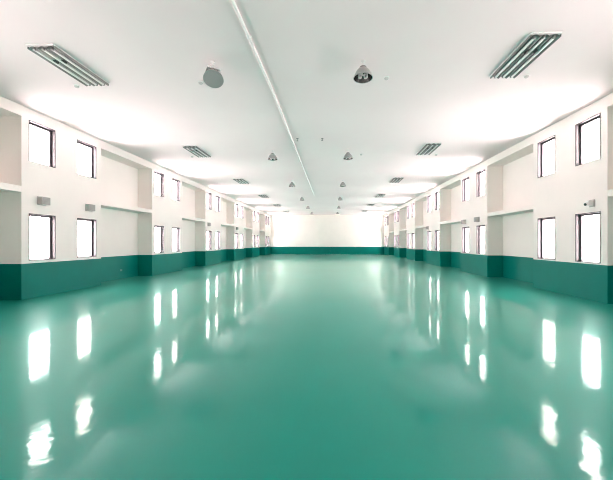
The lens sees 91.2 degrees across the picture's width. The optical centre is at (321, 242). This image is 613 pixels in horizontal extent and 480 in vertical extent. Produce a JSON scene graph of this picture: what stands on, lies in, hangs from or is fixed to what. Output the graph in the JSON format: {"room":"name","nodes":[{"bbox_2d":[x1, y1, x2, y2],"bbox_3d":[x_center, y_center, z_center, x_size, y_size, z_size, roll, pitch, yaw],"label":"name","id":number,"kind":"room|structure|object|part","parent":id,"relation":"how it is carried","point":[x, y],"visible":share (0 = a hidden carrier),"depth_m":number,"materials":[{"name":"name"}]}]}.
{"room":"empty industrial hall","nodes":[
{"label":"empty industrial hall","id":0,"kind":"room"},
{"bbox_2d":[0,96,270,299],"bbox_3d":[-8.349,-1.107,20.509,0.850,5.415,42.994,0,0,2],"label":"wall","id":1,"kind":"structure","parent":0,"point":[125,241],"depth_m":11.12,"materials":[{"name":"paint"}]},
{"bbox_2d":[0,182,20,191],"bbox_3d":[-8.758,-1.485,6.769,0.696,0.170,3.171,0,0,2],"label":"trim","id":2,"kind":"structure","parent":1,"relation":"attached to","point":[4,187],"depth_m":8.09,"materials":[{"name":"paint"}]},
{"bbox_2d":[29,213,55,260],"bbox_3d":[-8.399,-0.155,8.953,0.160,1.350,0.820,0,0,2],"label":"window","id":3,"kind":"structure","parent":1,"relation":"in","point":[52,219],"depth_m":9.31,"materials":[{"name":"grey"}]},
{"bbox_2d":[29,120,55,167],"bbox_3d":[-8.399,-2.905,8.953,0.160,1.170,0.820,0,0,2],"label":"window","id":4,"kind":"structure","parent":1,"relation":"in","point":[52,133],"depth_m":9.31,"materials":[{"name":"grey"}]},
{"bbox_2d":[37,196,49,205],"bbox_3d":[-8.249,-1.228,8.915,0.162,0.253,0.290,0,0,2],"label":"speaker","id":5,"kind":"object","parent":1,"relation":"in","point":[45,201],"visible":1,"depth_m":8.82,"materials":[{"name":"grey paint"}]},
{"bbox_2d":[77,218,95,257],"bbox_3d":[-8.342,-0.155,10.572,0.160,1.350,0.820,0,0,2],"label":"window","id":6,"kind":"structure","parent":1,"relation":"in","point":[93,222],"depth_m":10.94,"materials":[{"name":"grey"}]},
{"bbox_2d":[77,139,95,178],"bbox_3d":[-8.342,-2.905,10.572,0.160,1.170,0.820,0,0,2],"label":"window","id":7,"kind":"structure","parent":1,"relation":"in","point":[93,148],"depth_m":10.91,"materials":[{"name":"grey"}]},
{"bbox_2d":[85,204,94,211],"bbox_3d":[-8.189,-1.228,10.624,0.162,0.253,0.290,0,0,2],"label":"air vent","id":8,"kind":"object","parent":1,"relation":"in","point":[88,207],"visible":1,"depth_m":10.52,"materials":[{"name":"grey metal"}]},
{"bbox_2d":[101,200,151,212],"bbox_3d":[-8.546,-1.485,12.811,0.696,0.170,3.171,0,0,2],"label":"trim","id":9,"kind":"structure","parent":1,"relation":"attached to","point":[104,204],"depth_m":12.63,"materials":[{"name":"paint"}]},
{"bbox_2d":[155,225,163,252],"bbox_3d":[-8.187,-0.155,14.995,0.160,1.350,0.820,0,0,2],"label":"window","id":10,"kind":"structure","parent":1,"relation":"in","point":[161,227],"depth_m":15.36,"materials":[{"name":"grey"}]},
{"bbox_2d":[155,171,163,196],"bbox_3d":[-8.187,-2.905,14.995,0.160,1.170,0.820,0,0,2],"label":"window","id":11,"kind":"structure","parent":1,"relation":"in","point":[156,172],"depth_m":15.36,"materials":[{"name":"grey"}]},
{"bbox_2d":[172,227,179,251],"bbox_3d":[-8.130,-0.155,16.614,0.160,1.350,0.820,0,0,2],"label":"window","id":12,"kind":"structure","parent":1,"relation":"in","point":[178,229],"depth_m":16.96,"materials":[{"name":"grey"}]},
{"bbox_2d":[172,178,179,200],"bbox_3d":[-8.130,-2.905,16.614,0.160,1.170,0.820,0,0,2],"label":"window","id":13,"kind":"structure","parent":1,"relation":"in","point":[173,179],"depth_m":16.96,"materials":[{"name":"grey"}]},
{"bbox_2d":[182,215,204,221],"bbox_3d":[-8.334,-1.485,18.853,0.696,0.170,3.171,0,0,2],"label":"trim","id":14,"kind":"structure","parent":1,"relation":"attached to","point":[187,218],"depth_m":18.82,"materials":[{"name":"paint"}]},
{"bbox_2d":[207,230,211,249],"bbox_3d":[-7.975,-0.155,21.038,0.160,1.350,0.820,0,0,2],"label":"window","id":15,"kind":"structure","parent":1,"relation":"in","point":[210,232],"depth_m":21.43,"materials":[{"name":"grey"}]},
{"bbox_2d":[207,192,211,209],"bbox_3d":[-7.975,-2.905,21.038,0.160,1.170,0.820,0,0,2],"label":"window","id":16,"kind":"structure","parent":1,"relation":"in","point":[210,194],"depth_m":21.43,"materials":[{"name":"grey"}]},
{"bbox_2d":[216,231,219,248],"bbox_3d":[-7.918,-0.155,22.657,0.160,1.350,0.820,0,0,2],"label":"window","id":17,"kind":"structure","parent":1,"relation":"in","point":[216,231],"depth_m":23.05,"materials":[{"name":"grey"}]},
{"bbox_2d":[216,196,219,211],"bbox_3d":[-7.918,-2.905,22.657,0.160,1.170,0.820,0,0,2],"label":"window","id":18,"kind":"structure","parent":1,"relation":"in","point":[218,197],"depth_m":23.05,"materials":[{"name":"grey"}]},
{"bbox_2d":[221,222,233,226],"bbox_3d":[-8.122,-1.485,24.896,0.696,0.170,3.171,0,0,2],"label":"trim","id":19,"kind":"structure","parent":1,"relation":"attached to","point":[222,223],"depth_m":24.85,"materials":[{"name":"paint"}]},
{"bbox_2d":[235,233,237,247],"bbox_3d":[-7.763,-0.155,27.080,0.160,1.350,0.820,0,0,2],"label":"window","id":20,"kind":"structure","parent":1,"relation":"in","point":[235,233],"depth_m":27.43,"materials":[{"name":"grey"}]},
{"bbox_2d":[0,254,612,479],"bbox_3d":[-0.039,1.700,20.277,17.776,0.200,43.474,0,0,2],"label":"floor","id":21,"kind":"structure","parent":0,"point":[269,366],"depth_m":3.63,"materials":[{"name":"teal paint"}]},
{"bbox_2d":[0,0,612,214],"bbox_3d":[-0.039,-3.940,20.277,17.776,0.250,43.474,0,0,2],"label":"ceiling","id":22,"kind":"structure","parent":0,"point":[439,58],"depth_m":7.29,"materials":[{"name":"paint"}]},
{"bbox_2d":[25,44,108,85],"bbox_3d":[-5.406,-3.767,6.489,0.552,0.096,1.450,0,0,2],"label":"fluorescent fixture","id":23,"kind":"object","parent":22,"relation":"attached to","point":[51,53],"visible":1,"depth_m":6.31,"materials":[{"name":"grey metal"}]},
{"bbox_2d":[183,145,210,157],"bbox_3d":[-5.194,-3.767,12.531,0.552,0.096,1.450,0,0,2],"label":"fluorescent fixture","id":24,"kind":"object","parent":22,"relation":"attached to","point":[193,149],"visible":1,"depth_m":12.35,"materials":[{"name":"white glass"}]},
{"bbox_2d":[203,60,223,87],"bbox_3d":[-2.284,-3.579,6.326,0.407,0.471,0.386,0,0,2],"label":"ceiling lamp","id":25,"kind":"object","parent":22,"relation":"hanging from","point":[212,77],"visible":1,"depth_m":6.29,"materials":[{"name":"grey metal"}]},
{"bbox_3d":[-2.284,-3.508,6.326,0.407,0.330,0.386,0,0,2],"label":"lamp shade","id":26,"kind":"part","parent":25,"relation":"part of","materials":[{"name":"silver metal"}]},
{"bbox_2d":[233,178,248,183],"bbox_3d":[-4.982,-3.767,18.573,0.552,0.096,1.450,0,0,2],"label":"fluorescent fixture","id":27,"kind":"object","parent":22,"relation":"attached to","point":[239,180],"visible":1,"depth_m":18.37,"materials":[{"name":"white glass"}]},
{"bbox_2d":[231,0,313,194],"bbox_3d":[-1.097,-3.795,11.542,0.132,0.082,25.342,0,0,2],"label":"ceiling pipe","id":28,"kind":"object","parent":22,"relation":"attached to","point":[232,1],"visible":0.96,"depth_m":6.44,"materials":[{"name":"white metal"}]},
{"bbox_2d":[268,150,277,160],"bbox_3d":[-2.044,-3.631,12.455,0.410,0.368,0.410,0,0,2],"label":"lamp","id":29,"kind":"object","parent":22,"relation":"hanging from","point":[272,157],"visible":1,"depth_m":12.40,"materials":[{"name":"silver metal"}]},
{"bbox_3d":[-2.044,-3.549,12.455,0.410,0.204,0.410,0,0,2],"label":"lamp shade","id":30,"kind":"part","parent":29,"relation":"part of","materials":[{"name":"silver metal"}]},
{"bbox_2d":[343,149,352,159],"bbox_3d":[1.079,-3.631,12.346,0.410,0.368,0.410,0,0,2],"label":"lamp","id":31,"kind":"object","parent":22,"relation":"hanging from","point":[347,156],"visible":1,"depth_m":12.27,"materials":[{"name":"silver metal"}]},
{"bbox_3d":[1.079,-3.549,12.346,0.410,0.204,0.410,0,0,2],"label":"lamp shade","id":32,"kind":"part","parent":31,"relation":"part of","materials":[{"name":"silver metal"}]},
{"bbox_2d":[353,59,372,83],"bbox_3d":[0.867,-3.631,6.303,0.410,0.368,0.410,0,0,2],"label":"lamp","id":33,"kind":"object","parent":22,"relation":"hanging from","point":[363,74],"visible":1,"depth_m":6.32,"materials":[{"name":"silver metal"}]},
{"bbox_2d":[390,177,403,182],"bbox_3d":[4.532,-3.767,18.239,0.552,0.096,1.450,0,0,2],"label":"fluorescent fixture","id":34,"kind":"object","parent":22,"relation":"attached to","point":[395,179],"visible":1,"depth_m":18.07,"materials":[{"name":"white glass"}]},
{"bbox_2d":[416,143,440,154],"bbox_3d":[4.321,-3.767,12.197,0.552,0.096,1.450,0,0,2],"label":"fluorescent fixture","id":35,"kind":"object","parent":22,"relation":"attached to","point":[428,148],"visible":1,"depth_m":12.03,"materials":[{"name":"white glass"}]},
{"bbox_2d":[490,31,562,78],"bbox_3d":[4.108,-3.767,6.155,0.552,0.096,1.450,0,0,2],"label":"fluorescent fixture","id":36,"kind":"object","parent":22,"relation":"attached to","point":[535,44],"visible":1,"depth_m":5.97,"materials":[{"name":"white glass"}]},
{"bbox_2d":[271,215,383,253],"bbox_3d":[0.713,-1.107,41.701,17.776,5.415,0.600,0,0,2],"label":"wall","id":37,"kind":"structure","parent":0,"point":[290,234],"depth_m":41.67,"materials":[{"name":"paint"}]},
{"bbox_2d":[384,93,612,303],"bbox_3d":[8.267,-1.107,19.925,0.850,5.415,42.994,0,0,2],"label":"wall","id":38,"kind":"structure","parent":0,"point":[512,180],"depth_m":11.81,"materials":[{"name":"paint"}]},
{"bbox_2d":[407,233,409,247],"bbox_3d":[8.200,-0.135,28.141,0.160,1.390,0.820,0,0,2],"label":"window","id":39,"kind":"structure","parent":38,"relation":"in","point":[408,235],"depth_m":28.53,"materials":[{"name":"grey"}]},
{"bbox_2d":[407,205,409,218],"bbox_3d":[8.200,-2.840,28.141,0.160,1.220,0.820,0,0,2],"label":"window","id":40,"kind":"structure","parent":38,"relation":"in","point":[408,207],"depth_m":28.53,"materials":[{"name":"grey"}]},
{"bbox_2d":[412,233,413,248],"bbox_3d":[8.143,-0.135,26.522,0.160,1.390,0.820,0,0,2],"label":"window","id":41,"kind":"structure","parent":38,"relation":"in","point":[412,233],"depth_m":26.86,"materials":[{"name":"grey"}]},
{"bbox_2d":[415,225,426,228],"bbox_3d":[8.348,-1.272,24.318,0.696,0.165,3.171,0,0,2],"label":"trim","id":42,"kind":"structure","parent":38,"relation":"attached to","point":[421,226],"depth_m":24.46,"materials":[{"name":"paint"}]},
{"bbox_2d":[427,231,430,249],"bbox_3d":[7.988,-0.135,22.098,0.160,1.390,0.820,0,0,2],"label":"window","id":43,"kind":"structure","parent":38,"relation":"in","point":[428,232],"depth_m":22.49,"materials":[{"name":"grey"}]},
{"bbox_2d":[427,195,430,212],"bbox_3d":[7.988,-2.840,22.098,0.160,1.220,0.820,0,0,2],"label":"window","id":44,"kind":"structure","parent":38,"relation":"in","point":[429,196],"depth_m":22.49,"materials":[{"name":"grey glass"}]},
{"bbox_2d":[435,230,438,250],"bbox_3d":[7.931,-0.135,20.479,0.160,1.390,0.820,0,0,2],"label":"window","id":45,"kind":"structure","parent":38,"relation":"in","point":[435,230],"depth_m":20.87,"materials":[{"name":"grey"}]},
{"bbox_2d":[435,191,438,209],"bbox_3d":[7.931,-2.840,20.479,0.160,1.220,0.820,0,0,2],"label":"window","id":46,"kind":"structure","parent":38,"relation":"in","point":[436,193],"depth_m":20.87,"materials":[{"name":"grey"}]},
{"bbox_2d":[440,218,460,223],"bbox_3d":[8.136,-1.272,18.275,0.696,0.165,3.171,0,0,2],"label":"trim","id":47,"kind":"structure","parent":38,"relation":"attached to","point":[454,221],"depth_m":17.99,"materials":[{"name":"paint"}]},
{"bbox_2d":[462,227,468,252],"bbox_3d":[7.776,-0.135,16.056,0.160,1.390,0.820,0,0,2],"label":"window","id":48,"kind":"structure","parent":38,"relation":"in","point":[463,228],"depth_m":16.45,"materials":[{"name":"grey"}]},
{"bbox_2d":[462,177,468,201],"bbox_3d":[7.776,-2.840,16.056,0.160,1.220,0.820,0,0,2],"label":"window","id":49,"kind":"structure","parent":38,"relation":"in","point":[467,178],"depth_m":16.45,"materials":[{"name":"grey"}]},
{"bbox_3d":[7.833,-2.840,16.054,0.045,1.220,0.820,0,0,2],"label":"sash","id":50,"kind":"part","parent":49,"relation":"part of","materials":[{"name":"grey glass"}]},
{"bbox_2d":[474,217,479,221],"bbox_3d":[7.577,-1.119,14.693,0.162,0.253,0.290,0,0,2],"label":"air vent","id":51,"kind":"object","parent":38,"relation":"in","point":[476,219],"visible":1,"depth_m":14.56,"materials":[{"name":"grey metal"}]},
{"bbox_2d":[476,225,484,253],"bbox_3d":[7.719,-0.135,14.437,0.160,1.390,0.820,0,0,2],"label":"window","id":52,"kind":"structure","parent":38,"relation":"in","point":[478,226],"depth_m":14.83,"materials":[{"name":"grey"}]},
{"bbox_3d":[7.655,-0.135,14.439,0.032,1.390,0.820,0,0,2],"label":"frame","id":53,"kind":"part","parent":52,"relation":"part of","materials":[{"name":"grey"}]},
{"bbox_3d":[7.777,-0.135,14.435,0.045,1.390,0.820,0,0,2],"label":"sash","id":54,"kind":"part","parent":52,"relation":"part of","materials":[{"name":"grey"}]},
{"bbox_2d":[476,169,484,196],"bbox_3d":[7.719,-2.840,14.437,0.160,1.220,0.820,0,0,2],"label":"window","id":55,"kind":"structure","parent":38,"relation":"in","point":[483,170],"depth_m":14.83,"materials":[{"name":"grey"}]},
{"bbox_3d":[7.777,-2.840,14.435,0.045,1.220,0.820,0,0,2],"label":"sash","id":56,"kind":"part","parent":55,"relation":"part of","materials":[{"name":"grey glass"}]},
{"bbox_2d":[487,204,532,216],"bbox_3d":[7.924,-1.272,12.233,0.696,0.165,3.171,0,0,2],"label":"trim","id":57,"kind":"structure","parent":38,"relation":"attached to","point":[529,208],"depth_m":12.10,"materials":[{"name":"paint"}]},
{"bbox_2d":[538,217,554,259],"bbox_3d":[7.564,-0.135,10.014,0.160,1.390,0.820,0,0,2],"label":"window","id":58,"kind":"structure","parent":38,"relation":"in","point":[540,220],"depth_m":10.39,"materials":[{"name":"grey"}]},
{"bbox_2d":[538,135,554,177],"bbox_3d":[7.564,-2.840,10.014,0.160,1.220,0.820,0,0,2],"label":"window","id":59,"kind":"structure","parent":38,"relation":"in","point":[540,144],"depth_m":10.39,"materials":[{"name":"grey"}]},
{"bbox_2d":[575,211,600,262],"bbox_3d":[7.507,-0.135,8.395,0.160,1.390,0.820,0,0,2],"label":"window","id":60,"kind":"structure","parent":38,"relation":"in","point":[578,217],"depth_m":8.76,"materials":[{"name":"grey"}]},
{"bbox_2d":[575,113,600,165],"bbox_3d":[7.507,-2.840,8.395,0.160,1.220,0.820,0,0,2],"label":"window","id":61,"kind":"structure","parent":38,"relation":"in","point":[578,127],"depth_m":8.76,"materials":[{"name":"grey"}]},
{"bbox_3d":[7.564,-2.840,8.393,0.045,1.220,0.820,0,0,2],"label":"sash","id":62,"kind":"part","parent":61,"relation":"part of","materials":[{"name":"grey glass"}]},
{"bbox_2d":[583,199,594,206],"bbox_3d":[7.320,-1.070,8.238,0.223,0.200,0.170,0,0,2],"label":"camera","id":63,"kind":"object","parent":38,"relation":"attached to","point":[591,203],"visible":1,"depth_m":8.19,"materials":[{"name":"grey paint"}]},
{"bbox_2d":[608,189,612,196],"bbox_3d":[7.712,-1.272,6.191,0.696,0.165,3.171,0,0,2],"label":"trim","id":64,"kind":"structure","parent":38,"relation":"attached to","point":[610,192],"depth_m":7.71,"materials":[{"name":"paint"}]}
]}

